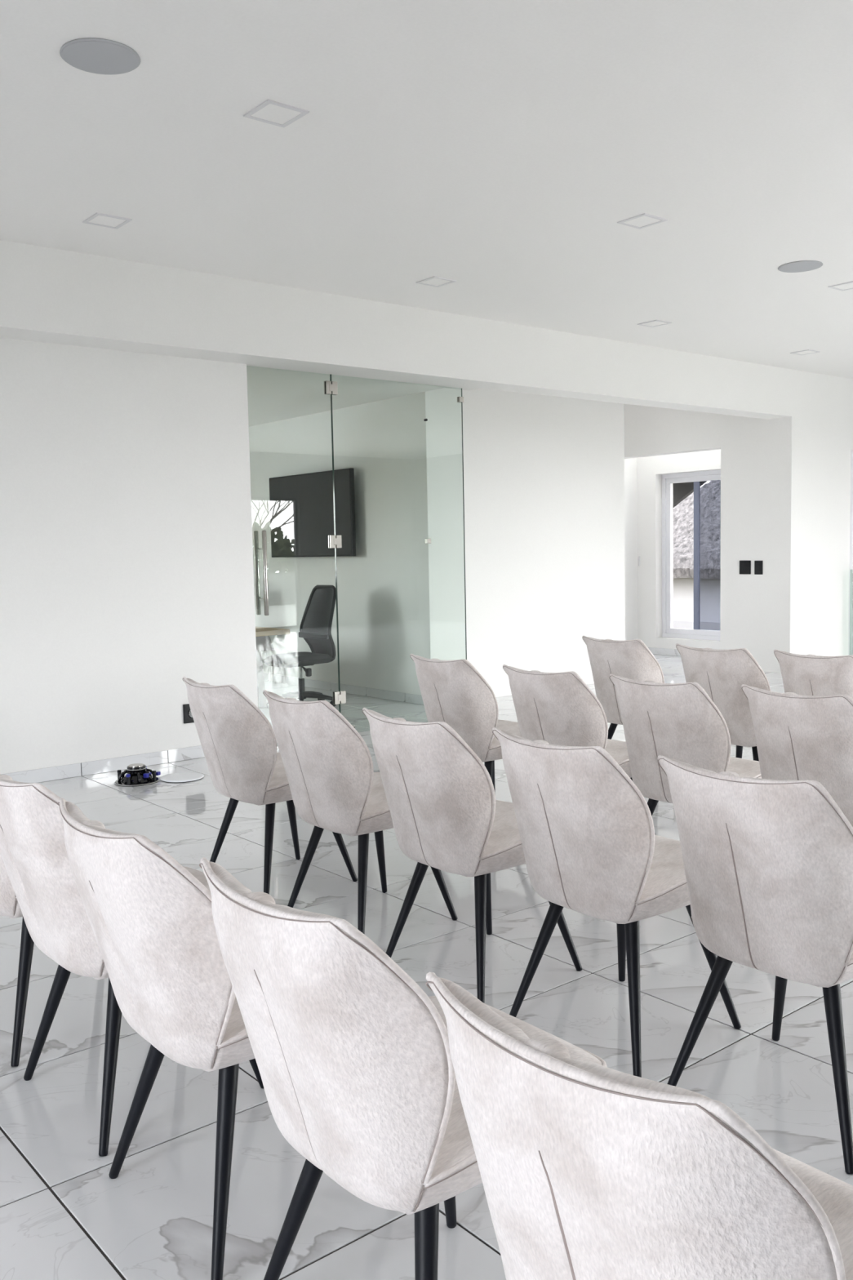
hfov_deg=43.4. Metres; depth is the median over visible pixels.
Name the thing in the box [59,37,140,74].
ceiling speaker
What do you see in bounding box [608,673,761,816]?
dining chair
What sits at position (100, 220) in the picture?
diffuser
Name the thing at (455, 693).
dining chair
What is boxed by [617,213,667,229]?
recessed light
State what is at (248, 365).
trim
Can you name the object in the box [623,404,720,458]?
wall
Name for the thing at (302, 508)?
television
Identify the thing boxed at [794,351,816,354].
diffuser
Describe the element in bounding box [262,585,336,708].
office chair
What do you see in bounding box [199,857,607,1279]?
dining chair
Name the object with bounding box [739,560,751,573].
light switch
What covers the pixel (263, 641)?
meeting table
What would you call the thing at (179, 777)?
speaker grille
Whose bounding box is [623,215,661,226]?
diffuser
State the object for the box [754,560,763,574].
light switch
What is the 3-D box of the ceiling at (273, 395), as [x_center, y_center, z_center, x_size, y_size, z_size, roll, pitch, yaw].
[-2.531,-2.458,9.657,3.500,0.620,4.880,-5,6,-39]
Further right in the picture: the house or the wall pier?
the wall pier
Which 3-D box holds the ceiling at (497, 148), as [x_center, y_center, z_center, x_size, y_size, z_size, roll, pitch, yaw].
[1.688,-2.193,2.964,21.100,0.200,10.020,-5,6,-39]
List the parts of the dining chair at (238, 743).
leg, backrest, leg, seat, leg, leg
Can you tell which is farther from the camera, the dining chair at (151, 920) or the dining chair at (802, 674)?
the dining chair at (802, 674)
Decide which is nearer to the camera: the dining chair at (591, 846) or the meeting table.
the dining chair at (591, 846)
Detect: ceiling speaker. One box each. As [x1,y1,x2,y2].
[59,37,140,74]
[777,260,822,272]
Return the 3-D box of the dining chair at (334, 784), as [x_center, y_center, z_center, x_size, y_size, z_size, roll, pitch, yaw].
[-0.248,0.623,4.032,0.639,0.896,0.512,-5,6,-38]
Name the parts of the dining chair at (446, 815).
leg, backrest, leg, leg, seat, leg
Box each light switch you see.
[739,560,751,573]
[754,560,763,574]
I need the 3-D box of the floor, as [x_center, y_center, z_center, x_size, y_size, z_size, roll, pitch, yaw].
[0.077,1.058,5.281,21.100,0.200,15.300,-5,6,-39]
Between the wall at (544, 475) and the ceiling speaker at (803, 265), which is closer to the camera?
the ceiling speaker at (803, 265)
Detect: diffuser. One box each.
[88,215,125,226]
[251,103,301,124]
[421,278,450,285]
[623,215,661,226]
[642,320,666,326]
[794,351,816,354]
[833,282,852,289]
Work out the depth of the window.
13.31 m
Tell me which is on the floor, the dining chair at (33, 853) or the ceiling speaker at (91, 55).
the dining chair at (33, 853)
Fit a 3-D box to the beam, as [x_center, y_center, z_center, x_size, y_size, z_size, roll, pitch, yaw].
[-2.537,-2.132,6.167,18.630,0.685,0.280,-5,6,-39]
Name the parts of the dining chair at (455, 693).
backrest, leg, leg, seat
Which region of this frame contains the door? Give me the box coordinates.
[253,374,346,712]
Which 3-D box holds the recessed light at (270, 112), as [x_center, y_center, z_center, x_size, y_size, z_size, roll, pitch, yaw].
[-0.618,-2.163,4.405,0.196,0.006,0.196,-5,6,-39]
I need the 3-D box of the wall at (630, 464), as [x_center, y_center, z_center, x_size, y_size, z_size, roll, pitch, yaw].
[1.937,-1.363,13.346,2.590,3.400,0.200,-5,6,-39]
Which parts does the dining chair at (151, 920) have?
leg, backrest, leg, seat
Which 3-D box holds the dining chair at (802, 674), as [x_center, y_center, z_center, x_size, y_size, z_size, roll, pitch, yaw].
[2.014,0.484,5.139,0.639,0.896,0.512,-5,6,-36]
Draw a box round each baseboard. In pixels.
[1,745,204,782]
[263,672,423,705]
[648,647,680,656]
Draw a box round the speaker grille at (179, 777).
[160,772,204,782]
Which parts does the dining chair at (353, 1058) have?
leg, backrest, leg, leg, seat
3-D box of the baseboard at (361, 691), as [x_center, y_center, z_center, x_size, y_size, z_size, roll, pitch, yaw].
[-1.244,0.448,11.162,0.010,0.086,3.900,-5,6,-39]
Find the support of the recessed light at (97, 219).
in the ceiling at (497, 148)
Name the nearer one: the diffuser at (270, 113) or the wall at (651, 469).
the diffuser at (270, 113)
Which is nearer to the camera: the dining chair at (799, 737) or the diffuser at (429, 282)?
the dining chair at (799, 737)
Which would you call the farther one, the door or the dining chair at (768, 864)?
the door
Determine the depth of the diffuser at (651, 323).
8.73 m
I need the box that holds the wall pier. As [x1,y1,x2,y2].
[720,413,850,672]
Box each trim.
[0,336,479,390]
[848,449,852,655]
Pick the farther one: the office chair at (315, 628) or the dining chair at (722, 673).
the office chair at (315, 628)
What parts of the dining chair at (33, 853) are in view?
leg, backrest, leg, seat, leg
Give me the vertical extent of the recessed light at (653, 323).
0.006 m
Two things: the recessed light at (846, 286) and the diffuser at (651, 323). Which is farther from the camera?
the diffuser at (651, 323)
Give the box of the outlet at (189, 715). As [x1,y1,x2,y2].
[187,709,192,718]
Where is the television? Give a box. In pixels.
[269,467,355,557]
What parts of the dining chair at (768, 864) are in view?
leg, backrest, leg, seat, leg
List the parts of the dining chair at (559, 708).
backrest, seat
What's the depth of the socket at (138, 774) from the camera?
6.60 m
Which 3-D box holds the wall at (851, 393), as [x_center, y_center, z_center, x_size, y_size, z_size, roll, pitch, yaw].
[5.661,-1.405,12.927,2.470,3.400,0.180,-5,6,-39]
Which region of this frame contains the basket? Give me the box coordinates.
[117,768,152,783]
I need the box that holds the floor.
[0,654,852,1279]
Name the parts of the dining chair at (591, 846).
leg, backrest, leg, leg, seat, leg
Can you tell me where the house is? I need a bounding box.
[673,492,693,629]
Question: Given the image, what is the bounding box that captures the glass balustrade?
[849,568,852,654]
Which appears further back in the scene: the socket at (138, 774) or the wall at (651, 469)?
the wall at (651, 469)
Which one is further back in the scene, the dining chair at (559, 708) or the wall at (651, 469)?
the wall at (651, 469)
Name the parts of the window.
pane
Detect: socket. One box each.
[114,763,160,786]
[182,703,194,723]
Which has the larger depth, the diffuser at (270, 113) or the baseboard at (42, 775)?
the baseboard at (42, 775)
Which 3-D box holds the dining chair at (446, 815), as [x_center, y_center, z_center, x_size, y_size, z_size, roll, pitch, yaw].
[0.150,0.657,3.526,0.639,0.896,0.512,-5,6,-38]
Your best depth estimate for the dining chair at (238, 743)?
4.29 m
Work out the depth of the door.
7.94 m
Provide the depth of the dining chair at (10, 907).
2.99 m
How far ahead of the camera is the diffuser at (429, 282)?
7.22 m
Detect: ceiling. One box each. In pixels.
[0,0,852,379]
[246,367,442,426]
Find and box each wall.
[0,337,257,774]
[248,387,625,697]
[330,374,466,731]
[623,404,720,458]
[624,457,637,639]
[636,448,720,654]
[847,378,852,655]
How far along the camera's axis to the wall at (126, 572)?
6.94 m
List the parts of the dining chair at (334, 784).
leg, backrest, leg, seat, leg, leg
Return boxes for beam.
[0,240,851,422]
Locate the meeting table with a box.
[255,626,289,707]
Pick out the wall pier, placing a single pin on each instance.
(785, 481)
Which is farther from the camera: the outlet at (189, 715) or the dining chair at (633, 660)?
the outlet at (189, 715)
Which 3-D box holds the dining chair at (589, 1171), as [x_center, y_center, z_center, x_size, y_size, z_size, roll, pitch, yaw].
[0.357,0.836,1.343,0.639,0.896,0.512,-5,6,-39]
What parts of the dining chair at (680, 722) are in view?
leg, backrest, seat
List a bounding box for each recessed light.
[82,212,132,229]
[243,99,309,127]
[415,275,457,287]
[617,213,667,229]
[637,320,671,327]
[790,349,819,355]
[827,280,852,291]
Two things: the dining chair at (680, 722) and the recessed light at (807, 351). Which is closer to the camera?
the dining chair at (680, 722)
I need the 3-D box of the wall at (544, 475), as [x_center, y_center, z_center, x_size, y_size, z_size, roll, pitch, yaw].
[-0.320,-1.201,11.966,2.660,3.400,4.270,-5,6,-39]
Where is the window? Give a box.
[662,469,720,640]
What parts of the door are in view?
handle, handle, glass pane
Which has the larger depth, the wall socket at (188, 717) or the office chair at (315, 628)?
the office chair at (315, 628)
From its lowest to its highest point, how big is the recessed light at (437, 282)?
0.006 m
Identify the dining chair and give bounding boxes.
[0,773,263,1156]
[0,853,34,1066]
[57,797,254,1279]
[182,676,357,894]
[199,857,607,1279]
[262,689,457,933]
[362,707,582,1003]
[410,653,520,793]
[425,972,852,1279]
[492,727,741,1077]
[502,664,655,834]
[582,635,664,739]
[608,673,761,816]
[657,755,852,1173]
[675,643,770,761]
[741,684,852,826]
[773,649,852,698]
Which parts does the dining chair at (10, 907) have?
backrest, seat, leg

